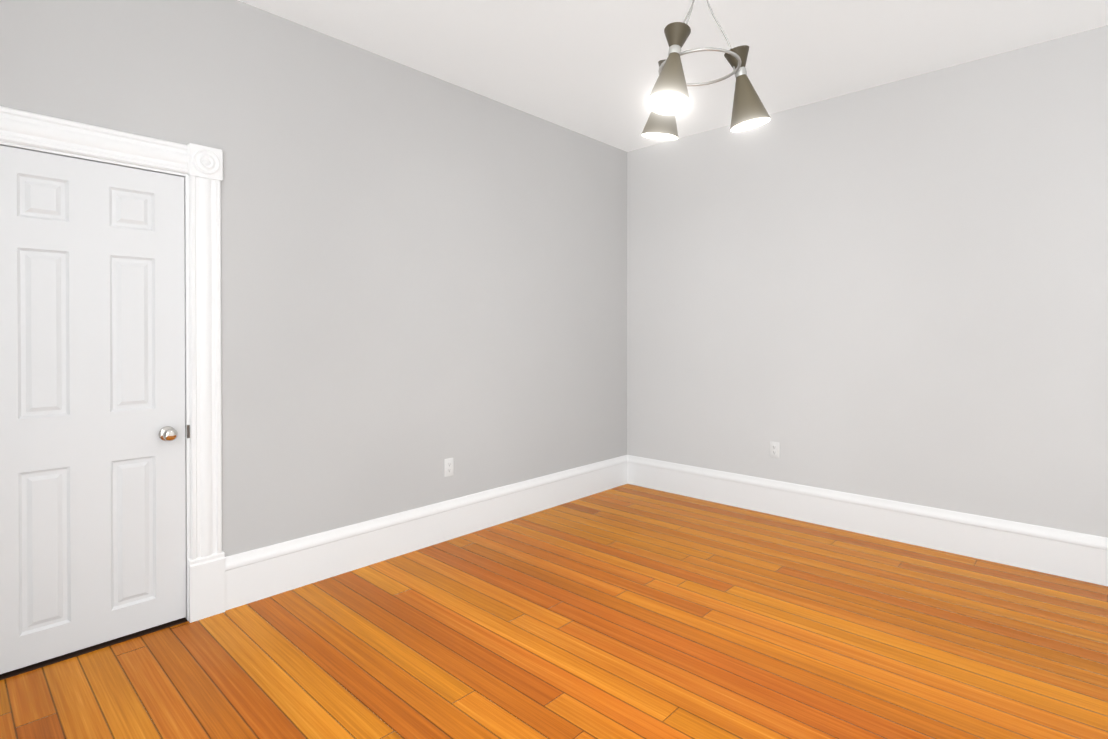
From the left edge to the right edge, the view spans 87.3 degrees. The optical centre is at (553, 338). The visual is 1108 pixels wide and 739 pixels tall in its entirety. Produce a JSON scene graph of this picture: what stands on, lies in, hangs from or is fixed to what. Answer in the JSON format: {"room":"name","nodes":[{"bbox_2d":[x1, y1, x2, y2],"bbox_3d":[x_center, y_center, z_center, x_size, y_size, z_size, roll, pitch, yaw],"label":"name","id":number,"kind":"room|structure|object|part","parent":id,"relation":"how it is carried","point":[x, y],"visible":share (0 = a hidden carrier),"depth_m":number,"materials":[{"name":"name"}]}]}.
{"room":"empty room","nodes":[
{"label":"empty room","id":0,"kind":"room"},
{"bbox_2d":[0,0,626,556],"bbox_3d":[-1.032,-0.176,3.465,0.120,2.950,4.800,0,0,43],"label":"wall","id":1,"kind":"structure","parent":0,"point":[424,276],"depth_m":3.32,"materials":[{"name":"grey paint"}]},
{"bbox_2d":[0,145,185,673],"bbox_3d":[-1.932,0.273,2.406,0.106,2.030,0.714,0,0,43],"label":"door","id":2,"kind":"structure","parent":1,"relation":"in","point":[92,426],"depth_m":2.42,"materials":[{"name":"white paint"}]},
{"bbox_3d":[-1.725,0.429,2.603,0.071,0.066,0.066,0,0,43],"label":"knob","id":3,"kind":"part","parent":2,"relation":"part of","materials":[{"name":"silver metal"}]},
{"bbox_2d":[0,106,224,622],"bbox_3d":[-1.967,0.205,2.438,0.161,2.199,1.020,0,0,43],"label":"door frame","id":4,"kind":"structure","parent":1,"relation":"attached to","point":[201,166],"depth_m":2.69,"materials":[{"name":"white paint"}]},
{"bbox_2d":[185,425,189,437],"bbox_3d":[-1.702,0.428,2.691,0.044,0.060,0.014,0,0,43],"label":"strike plate","id":5,"kind":"object","parent":4,"relation":"attached to","point":[188,431],"depth_m":2.68,"materials":[{"name":"silver metal"}]},
{"bbox_2d":[225,455,627,610],"bbox_3d":[-0.460,1.169,3.979,0.025,0.252,3.280,0,0,43],"label":"baseboard","id":6,"kind":"structure","parent":1,"relation":"attached to","point":[262,573],"depth_m":3.46,"materials":[{"name":"white paint"}]},
{"bbox_2d":[444,458,453,476],"bbox_3d":[-0.678,0.832,3.756,0.008,0.115,0.070,0,0,43],"label":"electrical outlet","id":7,"kind":"object","parent":1,"relation":"attached to","point":[448,466],"visible":1,"depth_m":3.75,"materials":[{"name":"white plastic"}]},
{"bbox_2d":[0,484,1107,738],"bbox_3d":[0.472,1.357,2.067,4.240,0.100,5.040,0,0,43],"label":"floor","id":8,"kind":"structure","parent":0,"point":[628,612],"depth_m":2.44,"materials":[{"name":"brown wood"}]},
{"bbox_2d":[0,617,187,679],"bbox_3d":[-1.980,1.303,2.458,0.124,0.003,0.720,0,0,43],"label":"threshold","id":9,"kind":"object","parent":8,"relation":"on","point":[83,651],"visible":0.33,"depth_m":2.43,"materials":[{"name":"brown wood"}]},
{"bbox_2d":[239,0,1107,151],"bbox_3d":[0.472,-1.692,2.048,4.240,0.100,5.040,0,0,43],"label":"ceiling","id":10,"kind":"structure","parent":0,"point":[589,68],"depth_m":3.23,"materials":[{"name":"white paint"}]},
{"bbox_2d":[641,0,770,139],"bbox_3d":[0.490,-1.215,2.147,0.465,0.856,0.526,0,0,43],"label":"chandelier","id":11,"kind":"object","parent":10,"relation":"hanging from","point":[668,100],"visible":1,"depth_m":2.12,"materials":[{"name":"grey metal"}]},
{"bbox_3d":[0.430,-0.935,2.298,0.173,0.294,0.148,0,0,43],"label":"lamp shade","id":12,"kind":"part","parent":11,"relation":"part of","materials":[{"name":"grey metal"}]},
{"bbox_3d":[0.422,-0.821,2.306,0.130,0.042,0.133,0,0,43],"label":"bulb","id":13,"kind":"part","parent":11,"relation":"part of","materials":[{"name":"white glass"}]},
{"bbox_3d":[0.401,-0.933,1.991,0.148,0.294,0.175,0,0,43],"label":"lamp shade","id":14,"kind":"part","parent":11,"relation":"part of","materials":[{"name":"grey metal"}]},
{"bbox_3d":[0.393,-0.819,1.984,0.133,0.042,0.130,0,0,43],"label":"bulb","id":15,"kind":"part","parent":11,"relation":"part of","materials":[{"name":"white glass"}]},
{"bbox_3d":[0.728,-0.934,2.173,0.151,0.294,0.166,0,0,43],"label":"lamp shade","id":16,"kind":"part","parent":11,"relation":"part of","materials":[{"name":"grey metal"}]},
{"bbox_3d":[0.734,-0.820,2.179,0.132,0.042,0.131,0,0,43],"label":"bulb","id":17,"kind":"part","parent":11,"relation":"part of","materials":[{"name":"white glass"}]},
{"bbox_2d":[627,25,1107,537],"bbox_3d":[2.153,-0.179,3.854,4.240,2.950,0.120,0,0,43],"label":"wall","id":18,"kind":"structure","parent":0,"point":[896,291],"depth_m":3.72,"materials":[{"name":"grey paint"}]},
{"bbox_2d":[770,441,778,457],"bbox_3d":[1.621,0.816,4.270,0.070,0.115,0.008,0,0,43],"label":"electrical outlet","id":19,"kind":"object","parent":18,"relation":"attached to","point":[774,449],"visible":1,"depth_m":4.27,"materials":[{"name":"white plastic"}]},
{"bbox_2d":[627,455,1107,585],"bbox_3d":[2.103,1.170,3.810,4.000,0.252,0.025,0,0,43],"label":"baseboard","id":20,"kind":"structure","parent":18,"relation":"attached to","point":[1070,554],"depth_m":3.71,"materials":[{"name":"white paint"}]}
]}

